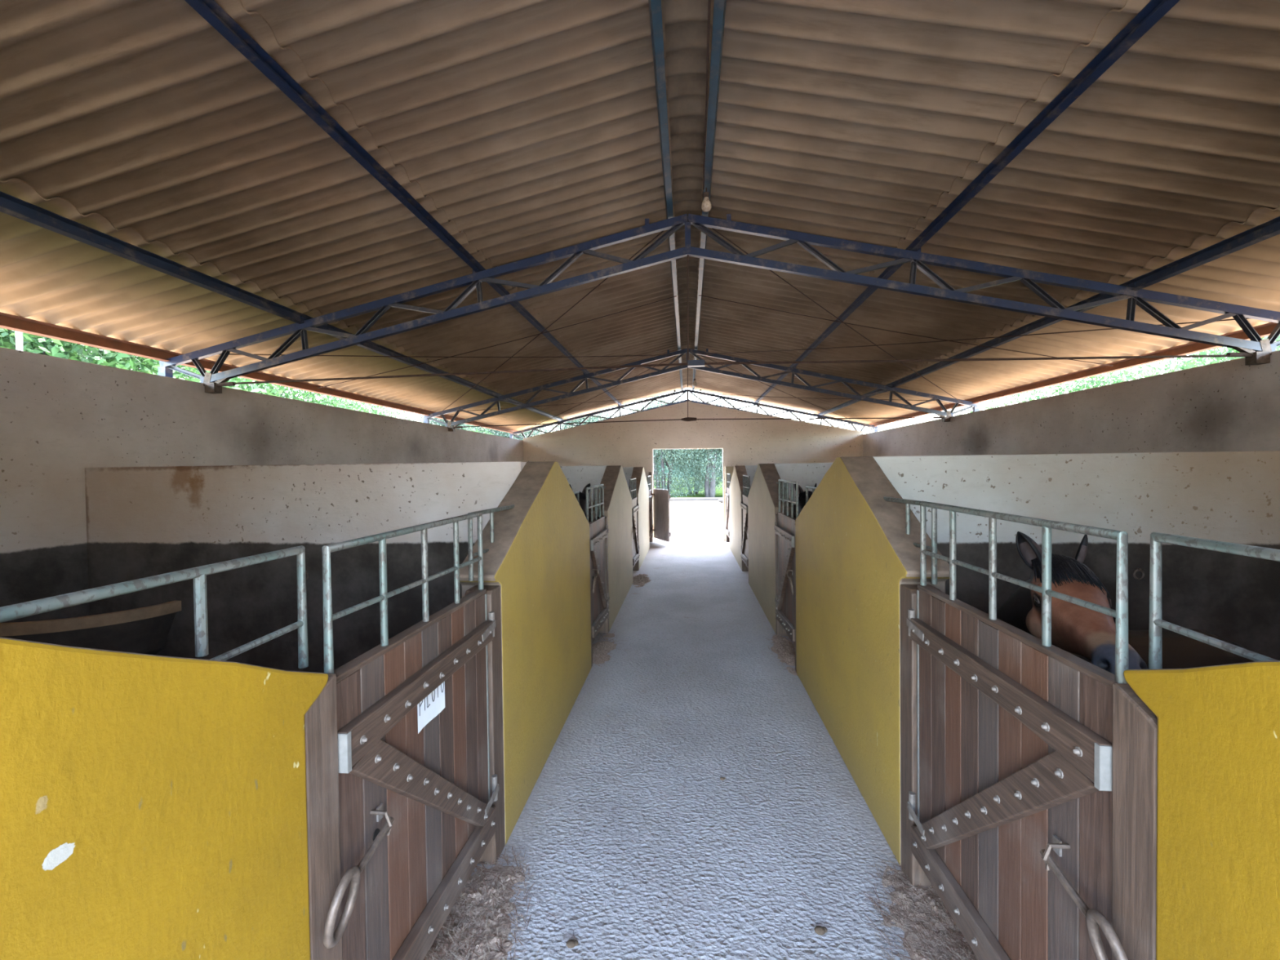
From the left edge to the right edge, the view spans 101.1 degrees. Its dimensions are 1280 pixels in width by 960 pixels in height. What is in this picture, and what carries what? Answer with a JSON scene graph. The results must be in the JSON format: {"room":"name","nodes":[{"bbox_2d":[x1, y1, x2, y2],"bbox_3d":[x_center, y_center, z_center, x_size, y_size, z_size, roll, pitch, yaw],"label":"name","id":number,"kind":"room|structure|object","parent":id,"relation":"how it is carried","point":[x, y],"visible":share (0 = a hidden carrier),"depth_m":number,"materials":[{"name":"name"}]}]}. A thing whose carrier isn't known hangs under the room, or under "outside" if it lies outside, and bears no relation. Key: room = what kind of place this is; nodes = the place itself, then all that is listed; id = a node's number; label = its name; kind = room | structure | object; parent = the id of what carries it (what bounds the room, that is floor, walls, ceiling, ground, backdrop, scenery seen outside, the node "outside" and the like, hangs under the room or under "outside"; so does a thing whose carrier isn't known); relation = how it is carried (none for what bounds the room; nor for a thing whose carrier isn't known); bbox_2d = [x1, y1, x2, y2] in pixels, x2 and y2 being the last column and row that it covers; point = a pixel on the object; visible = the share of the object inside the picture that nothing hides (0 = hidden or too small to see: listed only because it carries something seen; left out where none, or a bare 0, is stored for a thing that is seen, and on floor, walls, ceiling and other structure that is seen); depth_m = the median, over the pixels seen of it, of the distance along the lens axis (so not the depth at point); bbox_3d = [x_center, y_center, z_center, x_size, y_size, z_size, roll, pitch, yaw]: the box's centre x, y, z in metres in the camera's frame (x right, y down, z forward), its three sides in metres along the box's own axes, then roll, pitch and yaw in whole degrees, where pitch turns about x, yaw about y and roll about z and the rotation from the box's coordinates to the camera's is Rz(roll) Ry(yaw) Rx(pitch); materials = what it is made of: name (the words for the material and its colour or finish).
{"room":"farm building","nodes":[
{"label":"farm building","id":0,"kind":"room"},
{"bbox_2d":[0,346,523,622],"bbox_3d":[-3.708,0.509,6.924,0.150,2.817,13.940,-1,1,5],"label":"wall","id":1,"kind":"structure","parent":0,"point":[60,418],"depth_m":3.91,"materials":[{"name":"paint"}]},
{"bbox_2d":[509,389,878,439],"bbox_3d":[1.246,-0.375,13.538,9.393,3.905,0.070,-1,1,5],"label":"roof truss","id":2,"kind":"object","parent":1,"relation":"attached to","point":[682,392],"visible":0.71,"depth_m":13.48,"materials":[{"name":"blue metal"}]},
{"bbox_2d":[519,355,675,432],"bbox_3d":[-1.291,-1.689,11.459,0.009,0.941,6.182,-2,1,-38],"label":"rod","id":3,"kind":"object","parent":2,"relation":"attached to","point":[674,356],"visible":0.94,"depth_m":11.24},
{"bbox_2d":[700,355,866,426],"bbox_3d":[3.339,-1.737,11.038,6.182,0.941,0.009,-2,1,-41],"label":"rod","id":4,"kind":"object","parent":2,"relation":"attached to","point":[700,355],"visible":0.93,"depth_m":10.72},
{"bbox_2d":[423,348,979,431],"bbox_3d":[0.836,-0.287,9.011,9.393,3.905,0.080,-1,1,5],"label":"roof truss","id":5,"kind":"object","parent":1,"relation":"attached to","point":[945,415],"visible":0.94,"depth_m":8.94,"materials":[{"name":"blue metal"}]},
{"bbox_2d":[436,231,663,415],"bbox_3d":[-1.709,-1.598,6.841,0.009,0.941,6.315,-2,1,-37],"label":"rod","id":6,"kind":"object","parent":5,"relation":"attached to","point":[662,231],"visible":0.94,"depth_m":5.70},
{"bbox_2d":[454,393,676,412],"bbox_3d":[-1.167,-1.718,11.447,6.012,0.885,0.009,-2,1,-43],"label":"rod","id":7,"kind":"object","parent":5,"relation":"attached to","point":[673,393],"visible":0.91,"depth_m":11.22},
{"bbox_2d":[695,392,941,400],"bbox_3d":[3.215,-1.764,11.050,0.009,0.885,6.012,-1,1,-37],"label":"rod","id":8,"kind":"object","parent":5,"relation":"attached to","point":[695,393],"visible":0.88,"depth_m":10.77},
{"bbox_2d":[711,227,963,403],"bbox_3d":[2.921,-1.647,6.420,6.315,0.941,0.009,-2,1,-42],"label":"rod","id":9,"kind":"object","parent":5,"relation":"attached to","point":[712,228],"visible":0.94,"depth_m":5.55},
{"bbox_2d":[157,213,1279,393],"bbox_3d":[0.409,-0.194,4.302,9.393,3.905,0.080,-1,1,5],"label":"roof truss","id":10,"kind":"object","parent":1,"relation":"attached to","point":[1255,351],"visible":0.97,"depth_m":4.21,"materials":[{"name":"metal"}]},
{"bbox_2d":[219,353,675,357],"bbox_3d":[-1.585,-1.627,6.829,6.150,0.885,0.009,-2,1,-44],"label":"rod","id":11,"kind":"object","parent":10,"relation":"attached to","point":[220,353],"visible":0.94,"depth_m":6.21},
{"bbox_2d":[699,317,1251,354],"bbox_3d":[2.797,-1.673,6.431,0.009,0.885,6.149,-1,1,-35],"label":"rod","id":12,"kind":"object","parent":10,"relation":"attached to","point":[1246,317],"visible":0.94,"depth_m":5.50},
{"bbox_2d":[0,177,567,431],"bbox_3d":[-3.476,-1.343,6.264,1.530,0.389,16.500,-1,1,5],"label":"ceiling","id":13,"kind":"structure","parent":0,"point":[47,276],"depth_m":4.03,"materials":[{"name":"metal"}]},
{"bbox_2d":[0,311,518,434],"bbox_3d":[-4.059,-1.131,6.296,0.060,0.101,16.350,-1,1,5],"label":"purlin","id":14,"kind":"object","parent":13,"relation":"attached to","point":[9,322],"visible":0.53,"depth_m":4.57,"materials":[{"name":"red metal"}]},
{"bbox_2d":[0,191,564,422],"bbox_3d":[-2.788,-1.427,6.175,0.057,0.092,16.350,-1,1,5],"label":"purlin","id":15,"kind":"object","parent":13,"relation":"attached to","point":[10,205],"visible":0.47,"depth_m":3.42,"materials":[{"name":"blue metal"}]},
{"bbox_2d":[317,295,676,388],"bbox_3d":[-1.772,-1.640,6.320,4.423,0.974,0.009,-1,1,4],"label":"rod","id":16,"kind":"object","parent":15,"relation":"attached to","point":[676,295],"visible":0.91,"depth_m":6.30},
{"bbox_2d":[84,461,526,672],"bbox_3d":[-2.336,0.827,3.672,3.164,1.867,0.150,-1,1,5],"label":"wall partition","id":17,"kind":"structure","parent":0,"point":[142,522],"depth_m":3.60,"materials":[{"name":"paint"}]},
{"bbox_2d":[0,0,624,418],"bbox_3d":[-1.987,-1.704,6.122,1.690,0.424,16.500,-1,1,5],"label":"ceiling","id":18,"kind":"structure","parent":0,"point":[141,116],"depth_m":2.77,"materials":[{"name":"metal"}]},
{"bbox_2d":[184,0,622,405],"bbox_3d":[-1.218,-1.815,6.025,0.055,0.082,16.350,-1,1,5],"label":"purlin","id":19,"kind":"object","parent":18,"relation":"attached to","point":[211,11],"visible":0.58,"depth_m":2.60,"materials":[{"name":"blue paint"}]},
{"bbox_2d":[0,461,649,959],"bbox_3d":[-0.444,0.762,5.970,0.200,1.867,12.320,-1,1,5],"label":"wall","id":20,"kind":"structure","parent":0,"point":[153,806],"depth_m":0.96,"materials":[{"name":"yellow paint"}]},
{"bbox_2d":[0,545,308,668],"bbox_3d":[-0.907,0.334,1.036,0.023,0.316,0.687,-1,1,5],"label":"railing","id":21,"kind":"object","parent":20,"relation":"in","point":[199,574],"visible":0.91,"depth_m":1.07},
{"bbox_2d":[467,504,514,581],"bbox_3d":[-0.752,0.301,2.740,0.023,0.315,0.652,-1,1,5],"label":"railing","id":22,"kind":"object","parent":20,"relation":"in","point":[471,554],"visible":0.74,"depth_m":2.45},
{"bbox_2d":[596,486,605,515],"bbox_3d":[-0.449,0.235,6.085,0.023,0.315,0.572,-1,1,5],"label":"railing","id":23,"kind":"object","parent":20,"relation":"in","point":[601,486],"visible":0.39,"depth_m":5.81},
{"bbox_2d":[240,0,683,404],"bbox_3d":[-0.408,-2.085,5.971,1.670,0.420,16.500,-1,1,5],"label":"ceiling","id":24,"kind":"structure","parent":0,"point":[533,125],"depth_m":2.98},
{"bbox_2d":[648,0,683,391],"bbox_3d":[0.385,-2.195,5.872,0.059,0.078,16.350,-1,1,5],"label":"purlin","id":25,"kind":"object","parent":24,"relation":"attached to","point":[655,6],"visible":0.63,"depth_m":3.11,"materials":[{"name":"teal paint"}]},
{"bbox_2d":[560,465,606,522],"bbox_3d":[-2.009,0.756,7.287,3.164,1.867,0.150,-1,1,5],"label":"wall partition","id":26,"kind":"structure","parent":0,"point":[578,477],"depth_m":7.08,"materials":[{"name":"paint"}]},
{"bbox_2d":[622,466,633,487],"bbox_3d":[-1.684,0.686,10.872,3.164,1.867,0.150,-1,1,5],"label":"wall partition","id":27,"kind":"structure","parent":0,"point":[628,471],"depth_m":10.65,"materials":[{"name":"paint"}]},
{"bbox_2d":[663,0,711,388],"bbox_3d":[0.531,-2.291,5.883,0.600,0.105,16.500,-1,1,5],"label":"ceiling","id":28,"kind":"structure","parent":0,"point":[686,21],"depth_m":3.34,"materials":[{"name":"metal"}]},
{"bbox_2d":[471,535,910,959],"bbox_3d":[0.590,1.777,6.067,8.540,0.208,16.720,-1,1,5],"label":"floor","id":29,"kind":"structure","parent":0,"point":[719,907],"depth_m":2.79,"materials":[{"name":"concrete"}]},
{"bbox_2d":[304,673,342,959],"bbox_3d":[-0.830,1.140,1.300,0.127,1.294,0.115,-1,1,5],"label":"gate post","id":30,"kind":"object","parent":29,"relation":"on","point":[321,718],"visible":0.44,"depth_m":1.28,"materials":[{"name":"brown wood"}]},
{"bbox_2d":[423,840,542,959],"bbox_3d":[-0.719,1.752,1.907,0.726,0.065,1.358,-1,1,5],"label":"litter","id":31,"kind":"object","parent":29,"relation":"on","point":[477,926],"visible":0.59,"depth_m":2.10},
{"bbox_2d":[464,585,504,864],"bbox_3d":[-0.725,1.133,2.466,0.127,1.260,0.125,-1,1,5],"label":"gate post","id":32,"kind":"object","parent":29,"relation":"on","point":[495,846],"visible":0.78,"depth_m":2.44,"materials":[{"name":"brown wood"}]},
{"bbox_2d":[321,511,498,959],"bbox_3d":[-0.722,0.891,1.817,0.105,1.482,1.166,-1,1,5],"label":"gate","id":33,"kind":"object","parent":32,"relation":"attached to","point":[417,815],"visible":0.97,"depth_m":1.70,"materials":[{"name":"brown wood"}]},
{"bbox_2d":[417,681,444,733],"bbox_3d":[-0.733,0.782,1.854,0.007,0.134,0.200,-1,1,5],"label":"paper sign","id":34,"kind":"object","parent":33,"relation":"attached to","point":[433,704],"visible":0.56,"depth_m":1.85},
{"bbox_2d":[565,939,578,948],"bbox_3d":[-0.257,1.759,1.997,0.045,0.019,0.033,-1,1,5],"label":"clod","id":35,"kind":"object","parent":29,"relation":"on","point":[571,944],"visible":1,"depth_m":1.99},
{"bbox_2d":[589,526,592,667],"bbox_3d":[-0.512,1.072,4.820,0.127,1.290,0.065,-1,1,5],"label":"gate post","id":36,"kind":"object","parent":29,"relation":"on","point":[589,526],"visible":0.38,"depth_m":4.82,"materials":[{"name":"brown wood"}]},
{"bbox_2d":[596,516,608,633],"bbox_3d":[-0.418,1.052,5.851,0.127,1.290,0.065,-1,1,5],"label":"gate post","id":37,"kind":"object","parent":29,"relation":"on","point":[604,628],"visible":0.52,"depth_m":5.82,"materials":[{"name":"brown wood"}]},
{"bbox_2d":[586,484,609,643],"bbox_3d":[-0.409,0.793,5.271,0.105,1.482,1.057,-1,1,5],"label":"gate","id":38,"kind":"object","parent":37,"relation":"attached to","point":[598,533],"visible":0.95,"depth_m":5.27,"materials":[{"name":"brown wood"}]},
{"bbox_2d":[591,631,617,666],"bbox_3d":[-0.383,1.687,5.296,0.405,0.060,1.222,-1,1,5],"label":"litter","id":39,"kind":"object","parent":29,"relation":"on","point":[600,651],"visible":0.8,"depth_m":5.25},
{"bbox_2d":[632,498,639,570],"bbox_3d":[-0.092,0.981,9.455,0.127,1.290,0.065,-1,1,5],"label":"gate post","id":40,"kind":"object","parent":29,"relation":"on","point":[636,567],"visible":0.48,"depth_m":9.43,"materials":[{"name":"brown wood"}]},
{"bbox_2d":[631,572,650,586],"bbox_3d":[-0.015,1.617,8.674,0.463,0.067,1.220,-1,1,7],"label":"litter","id":41,"kind":"object","parent":29,"relation":"on","point":[641,580],"visible":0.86,"depth_m":8.55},
{"bbox_2d":[505,568,884,953],"bbox_3d":[0.555,1.683,5.702,1.628,0.002,8.989,-1,1,5],"label":"stalks","id":42,"kind":"object","parent":29,"relation":"on","point":[651,569],"visible":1,"depth_m":2.75,"materials":[{"name":"plant"}]},
{"bbox_2d":[741,497,748,571],"bbox_3d":[1.855,0.951,9.278,0.127,1.310,0.065,-1,1,5],"label":"gate post","id":43,"kind":"object","parent":29,"relation":"on","point":[744,568],"visible":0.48,"depth_m":9.26,"materials":[{"name":"brown wood"}]},
{"bbox_2d":[740,475,750,569],"bbox_3d":[1.736,0.677,8.716,0.105,1.515,1.045,-1,1,5],"label":"gate","id":44,"kind":"object","parent":43,"relation":"attached to","point":[746,481],"visible":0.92,"depth_m":8.72,"materials":[{"name":"brown wood"}]},
{"bbox_2d":[774,514,787,635],"bbox_3d":[1.528,1.022,5.674,0.127,1.310,0.065,-1,1,5],"label":"gate post","id":45,"kind":"object","parent":29,"relation":"on","point":[780,630],"visible":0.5,"depth_m":5.65,"materials":[{"name":"brown wood"}]},
{"bbox_2d":[773,479,798,646],"bbox_3d":[1.410,0.757,5.106,0.105,1.515,1.057,-1,1,5],"label":"gate","id":46,"kind":"object","parent":45,"relation":"attached to","point":[784,601],"visible":0.94,"depth_m":5.10,"materials":[{"name":"brown wood"}]},
{"bbox_2d":[766,633,798,675],"bbox_3d":[1.436,1.669,5.125,0.382,0.057,1.215,-1,1,9],"label":"litter","id":47,"kind":"object","parent":29,"relation":"on","point":[783,646],"visible":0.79,"depth_m":5.15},
{"bbox_2d":[794,524,796,671],"bbox_3d":[1.435,1.042,4.643,0.127,1.310,0.065,-1,1,5],"label":"gate post","id":48,"kind":"object","parent":29,"relation":"on","point":[794,524],"visible":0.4,"depth_m":4.65,"materials":[{"name":"brown wood"}]},
{"bbox_2d":[813,925,826,935],"bbox_3d":[0.702,1.745,2.040,0.050,0.022,0.037,-1,1,5],"label":"clod","id":49,"kind":"object","parent":29,"relation":"on","point":[819,930],"visible":1,"depth_m":2.03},
{"bbox_2d":[863,849,977,959],"bbox_3d":[1.158,1.732,1.747,0.660,0.065,1.461,-1,1,5],"label":"litter","id":50,"kind":"object","parent":29,"relation":"on","point":[931,931],"visible":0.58,"depth_m":2.07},
{"bbox_2d":[900,584,941,888],"bbox_3d":[1.222,1.103,2.289,0.127,1.280,0.125,-1,1,5],"label":"gate post","id":51,"kind":"object","parent":29,"relation":"on","point":[909,864],"visible":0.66,"depth_m":2.27,"materials":[{"name":"brown wood"}]},
{"bbox_2d":[906,501,1128,959],"bbox_3d":[1.097,0.855,1.652,0.105,1.515,1.166,-1,1,5],"label":"gate","id":52,"kind":"object","parent":51,"relation":"attached to","point":[1012,833],"visible":0.99,"depth_m":1.55,"materials":[{"name":"brown wood"}]},
{"bbox_2d":[1111,683,1157,959],"bbox_3d":[1.116,1.109,1.123,0.127,1.314,0.115,-1,1,5],"label":"gate post","id":53,"kind":"object","parent":29,"relation":"on","point":[1135,726],"visible":0.45,"depth_m":1.12,"materials":[{"name":"brown wood"}]},
{"bbox_3d":[0.272,0.674,13.371,0.080,1.750,0.080,-1,1,5],"label":"gate post","id":54,"kind":"object","parent":29,"relation":"on","visible":0},
{"bbox_2d":[652,473,671,542],"bbox_3d":[0.519,0.655,12.877,0.075,1.620,0.953,-1,1,-21],"label":"door leaf","id":55,"kind":"structure","parent":54,"relation":"attached to","point":[661,497],"depth_m":12.81,"materials":[{"name":"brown wood"}]},
{"bbox_2d":[523,401,862,540],"bbox_3d":[1.234,-0.223,13.386,8.540,3.520,0.150,-1,1,5],"label":"wall","id":56,"kind":"structure","parent":0,"point":[742,442],"depth_m":13.28,"materials":[{"name":"paint"}]},
{"bbox_2d":[724,466,733,541],"bbox_3d":[2.236,0.595,13.151,0.200,1.870,0.170,-1,1,5],"label":"wall","id":57,"kind":"structure","parent":0,"point":[728,469],"depth_m":13.06,"materials":[{"name":"yellow paint"}]},
{"bbox_2d":[745,465,757,485],"bbox_3d":[3.669,0.630,10.386,3.164,1.867,0.150,-1,1,5],"label":"wall partition","id":58,"kind":"structure","parent":0,"point":[750,469],"depth_m":10.43,"materials":[{"name":"paint"}]},
{"bbox_2d":[773,462,832,518],"bbox_3d":[3.345,0.700,6.801,3.164,1.867,0.150,-1,1,5],"label":"wall partition","id":59,"kind":"structure","parent":0,"point":[810,474],"depth_m":6.82,"materials":[{"name":"paint"}]},
{"bbox_2d":[691,0,1127,400],"bbox_3d":[1.474,-2.105,5.801,1.670,0.420,16.500,-1,1,5],"label":"ceiling","id":60,"kind":"structure","parent":0,"point":[842,119],"depth_m":3.00,"materials":[{"name":"metal"}]},
{"bbox_2d":[692,0,726,390],"bbox_3d":[0.674,-2.198,5.846,0.059,0.078,16.350,-1,1,5],"label":"purlin","id":61,"kind":"object","parent":60,"relation":"attached to","point":[719,6],"visible":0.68,"depth_m":3.03,"materials":[{"name":"teal paint"}]},
{"bbox_2d":[701,187,711,212],"bbox_3d":[0.483,-2.041,3.833,0.074,0.172,0.076,-1,1,5],"label":"light bulb","id":62,"kind":"object","parent":61,"relation":"hanging from","point":[706,206],"visible":1,"depth_m":3.81,"materials":[{"name":"glass"}]},
{"bbox_2d":[702,0,711,189],"bbox_3d":[0.174,-2.064,0.888,0.025,0.041,5.881,-1,1,5],"label":"cable","id":63,"kind":"object","parent":61,"relation":"attached to","point":[708,1],"visible":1,"depth_m":2.78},
{"bbox_2d":[728,456,1279,959],"bbox_3d":[1.569,0.741,5.788,0.200,1.867,12.320,-1,1,5],"label":"wall","id":64,"kind":"structure","parent":0,"point":[1218,775],"depth_m":2.27,"materials":[{"name":"yellow paint"}]},
{"bbox_2d":[776,481,786,514],"bbox_3d":[1.584,0.198,5.901,0.023,0.347,0.572,-1,1,5],"label":"railing","id":65,"kind":"object","parent":64,"relation":"in","point":[785,508],"visible":0.43,"depth_m":5.62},
{"bbox_2d":[805,485,816,503],"bbox_3d":[1.443,0.229,4.344,0.023,0.347,0.602,-1,1,5],"label":"railing","id":66,"kind":"object","parent":64,"relation":"in","point":[813,488],"visible":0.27,"depth_m":4.62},
{"bbox_2d":[883,496,937,584],"bbox_3d":[1.281,0.264,2.555,0.023,0.347,0.652,-1,1,5],"label":"railing","id":67,"kind":"object","parent":64,"relation":"in","point":[933,548],"visible":0.63,"depth_m":2.24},
{"bbox_2d":[1148,532,1279,669],"bbox_3d":[1.127,0.297,0.851,0.023,0.347,0.687,-1,1,5],"label":"railing","id":68,"kind":"object","parent":64,"relation":"in","point":[1157,624],"visible":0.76,"depth_m":1.13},
{"bbox_2d":[751,0,1279,413],"bbox_3d":[3.062,-1.757,5.664,1.690,0.424,16.500,-1,1,5],"label":"ceiling","id":69,"kind":"structure","parent":0,"point":[1177,141],"depth_m":3.04,"materials":[{"name":"metal"}]},
{"bbox_2d":[754,0,1179,402],"bbox_3d":[2.287,-1.852,5.707,0.055,0.082,16.350,-1,1,5],"label":"purlin","id":70,"kind":"object","parent":69,"relation":"attached to","point":[1154,10],"visible":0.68,"depth_m":2.66,"materials":[{"name":"blue paint"}]},
{"bbox_2d":[813,204,1279,423],"bbox_3d":[4.560,-1.428,5.535,1.530,0.389,16.500,-1,1,5],"label":"ceiling","id":71,"kind":"structure","parent":0,"point":[1249,276],"depth_m":5.08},
{"bbox_2d":[815,216,1279,417],"bbox_3d":[3.865,-1.497,5.571,0.057,0.092,16.350,-1,1,5],"label":"purlin","id":72,"kind":"object","parent":71,"relation":"attached to","point":[1270,228],"visible":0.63,"depth_m":3.83,"materials":[{"name":"blue metal"}]},
{"bbox_2d":[698,294,1112,366],"bbox_3d":[2.888,-1.689,5.896,4.423,0.974,0.009,-1,1,6],"label":"rod","id":73,"kind":"object","parent":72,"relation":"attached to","point":[699,295],"visible":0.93,"depth_m":5.89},
{"bbox_2d":[867,322,1277,428],"bbox_3d":[5.143,-1.228,5.461,0.060,0.101,16.350,-1,1,5],"label":"purlin","id":74,"kind":"object","parent":71,"relation":"attached to","point":[1265,330],"visible":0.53,"depth_m":5.93,"materials":[{"name":"red metal"}]},
{"bbox_2d":[862,350,1279,456],"bbox_3d":[4.946,0.418,6.138,0.150,2.817,13.940,-1,1,5],"label":"wall","id":75,"kind":"structure","parent":0,"point":[1231,405],"depth_m":5.12,"materials":[{"name":"paint"}]},
{"bbox_2d":[872,450,1279,660],"bbox_3d":[3.018,0.771,3.187,3.164,1.867,0.150,-1,1,5],"label":"wall partition","id":76,"kind":"structure","parent":0,"point":[1224,496],"depth_m":3.11,"materials":[{"name":"paint"}]},
{"bbox_2d":[1132,568,1144,579],"bbox_3d":[2.940,0.554,3.106,0.062,0.070,0.023,-1,1,5],"label":"ring","id":77,"kind":"object","parent":76,"relation":"attached to","point":[1136,570],"visible":1,"depth_m":3.10,"materials":[{"name":"metal"}]},
{"bbox_3d":[-2.132,1.715,5.810,3.145,0.017,15.620,-1,1,5],"label":"floor","id":78,"kind":"structure","parent":0,"visible":0},
{"bbox_2d":[0,600,181,654],"bbox_3d":[-3.579,1.316,3.405,0.720,0.930,0.620,-1,1,5],"label":"corner manger","id":79,"kind":"object","parent":78,"relation":"on","point":[143,630],"visible":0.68,"depth_m":3.37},
{"bbox_2d":[569,483,590,518],"bbox_3d":[-1.028,0.801,6.188,2.065,1.536,0.895,0,1,42],"label":"horse","id":80,"kind":"object","parent":78,"relation":"on","point":[582,495],"visible":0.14,"depth_m":5.60},
{"bbox_3d":[3.220,1.659,5.325,3.145,0.017,15.620,-1,1,5],"label":"floor","id":81,"kind":"structure","parent":0,"visible":0},
{"bbox_2d":[794,483,816,515],"bbox_3d":[2.248,0.783,6.052,2.065,1.536,0.895,-1,1,-32],"label":"horse","id":82,"kind":"object","parent":81,"relation":"on","point":[802,498],"visible":0.18,"depth_m":5.55},
{"bbox_2d":[996,531,1254,674],"bbox_3d":[2.039,0.954,2.399,2.065,1.536,0.895,-1,1,-32],"label":"horse","id":83,"kind":"object","parent":81,"relation":"on","point":[1087,634],"visible":0.39,"depth_m":1.92},
{"label":"outside","id":84,"kind":"structure","parent":0,"visible":0},
{"bbox_2d":[653,477,723,535],"bbox_3d":[1.847,1.529,19.948,520.000,0.250,520.000,-1,1,5],"label":"ground","id":85,"kind":"structure","parent":84,"point":[686,517],"depth_m":21.80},
{"bbox_2d":[14,330,22,351],"bbox_3d":[-7.637,-1.227,6.492,0.060,6.400,0.060,-1,1,5],"label":"utility pole","id":86,"kind":"object","parent":85,"relation":"on","point":[19,335],"visible":0.02,"depth_m":6.46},
{"bbox_2d":[0,328,308,396],"bbox_3d":[-11.345,-1.481,11.193,9.174,7.810,8.154,0,1,28],"label":"tree","id":87,"kind":"object","parent":85,"relation":"on","point":[34,344],"visible":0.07,"depth_m":9.58,"materials":[{"name":"green plant"}]},
{"bbox_2d":[174,368,389,414],"bbox_3d":[-12.383,-1.114,17.105,7.909,6.733,7.029,-1,1,-29],"label":"tree","id":88,"kind":"object","parent":85,"relation":"on","point":[305,394],"visible":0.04,"depth_m":16.29,"materials":[{"name":"green plant"}]},
{"bbox_2d":[291,392,422,422],"bbox_3d":[-13.503,-1.097,23.209,6.748,6.464,7.592,-1,1,4],"label":"tree","id":89,"kind":"object","parent":85,"relation":"on","point":[391,414],"visible":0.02,"depth_m":22.95,"materials":[{"name":"green plant"}]},
{"bbox_2d":[404,411,482,431],"bbox_3d":[-13.555,-2.727,37.537,7.103,9.380,7.434,-1,1,-9],"label":"tree","id":90,"kind":"object","parent":85,"relation":"on","point":[420,416],"visible":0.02,"depth_m":36.04,"materials":[{"name":"green plant"}]},
{"bbox_2d":[462,423,558,439],"bbox_3d":[-8.400,-2.568,33.986,6.524,8.090,5.685,-1,1,-16],"label":"tree","id":91,"kind":"object","parent":85,"relation":"on","point":[497,433],"visible":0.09,"depth_m":32.93,"materials":[{"name":"green plant"}]},
{"bbox_2d":[545,400,638,431],"bbox_3d":[-3.395,-2.430,35.199,6.457,8.528,6.758,-1,1,-23],"label":"tree","id":92,"kind":"object","parent":85,"relation":"on","point":[591,419],"visible":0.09,"depth_m":34.28,"materials":[{"name":"green plant"}]},
{"bbox_2d":[617,388,715,497],"bbox_3d":[1.300,-2.474,34.438,6.457,8.528,6.758,0,1,40],"label":"tree","id":93,"kind":"object","parent":85,"relation":"on","point":[664,456],"visible":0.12,"depth_m":33.33,"materials":[{"name":"green plant"}]},
{"bbox_2d":[659,449,721,494],"bbox_3d":[4.130,-1.850,39.644,5.406,6.822,5.166,-1,1,4],"label":"tree","id":94,"kind":"object","parent":85,"relation":"on","point":[695,473],"visible":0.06,"depth_m":39.20,"materials":[{"name":"green plant"}]},
{"bbox_2d":[669,497,723,500],"bbox_3d":[1.334,1.132,30.674,15.044,0.230,0.978,-1,1,2],"label":"log","id":95,"kind":"object","parent":85,"relation":"on","point":[698,498],"visible":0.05,"depth_m":30.40,"materials":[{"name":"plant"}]},
{"bbox_2d":[692,452,722,486],"bbox_3d":[5.986,-1.889,36.805,5.042,6.251,4.393,-1,1,6],"label":"tree","id":96,"kind":"object","parent":85,"relation":"on","point":[700,452],"visible":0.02,"depth_m":36.76,"materials":[{"name":"green plant"}]},
{"bbox_2d":[667,392,753,497],"bbox_3d":[4.829,-2.365,33.874,5.168,7.355,5.931,0,1,25],"label":"tree","id":97,"kind":"object","parent":85,"relation":"on","point":[712,456],"visible":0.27,"depth_m":32.81,"materials":[{"name":"green plant"}]},
{"bbox_2d":[936,397,1018,419],"bbox_3d":[18.686,-1.364,28.926,6.960,5.925,6.186,0,1,11],"label":"tree","id":98,"kind":"object","parent":85,"relation":"on","point":[967,410],"visible":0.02,"depth_m":28.04,"materials":[{"name":"green plant"}]},
{"bbox_2d":[971,361,1174,412],"bbox_3d":[16.726,-1.388,18.989,7.592,6.464,6.748,0,1,19],"label":"tree","id":99,"kind":"object","parent":85,"relation":"on","point":[1092,383],"visible":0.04,"depth_m":19.42,"materials":[{"name":"green plant"}]},
{"bbox_2d":[1111,335,1279,383],"bbox_3d":[14.780,-1.136,12.918,6.467,6.194,7.276,-1,1,-19],"label":"tree","id":100,"kind":"object","parent":85,"relation":"on","point":[1190,363],"visible":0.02,"depth_m":12.92,"materials":[{"name":"green plant"}]},
{"bbox_3d":[-0.185,1.001,8.435,0.127,1.290,0.065,-1,1,5],"label":"gate post","id":101,"kind":"object","parent":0,"visible":0},
{"bbox_2d":[629,477,639,568],"bbox_3d":[-0.083,0.712,8.881,0.105,1.482,1.045,-1,1,5],"label":"gate","id":102,"kind":"object","parent":101,"relation":"attached to","point":[633,491],"visible":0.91,"depth_m":8.89,"materials":[{"name":"brown wood"}]},
{"bbox_3d":[0.151,0.929,12.139,0.127,1.290,0.065,-1,1,5],"label":"gate post","id":103,"kind":"object","parent":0,"visible":0},
{"bbox_2d":[647,475,653,537],"bbox_3d":[0.255,0.639,12.613,0.105,1.482,1.114,-1,1,5],"label":"gate","id":104,"kind":"object","parent":103,"relation":"attached to","point":[649,482],"visible":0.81,"depth_m":12.64,"materials":[{"name":"brown wood"}]},
{"bbox_3d":[2.098,0.898,11.962,0.127,1.310,0.065,-1,1,5],"label":"gate post","id":105,"kind":"object","parent":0,"visible":0},
{"bbox_2d":[724,473,730,537],"bbox_3d":[2.074,0.603,12.447,0.105,1.515,1.114,-1,1,5],"label":"gate","id":106,"kind":"object","parent":105,"relation":"attached to","point":[728,475],"visible":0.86,"depth_m":12.46,"materials":[{"name":"brown wood"}]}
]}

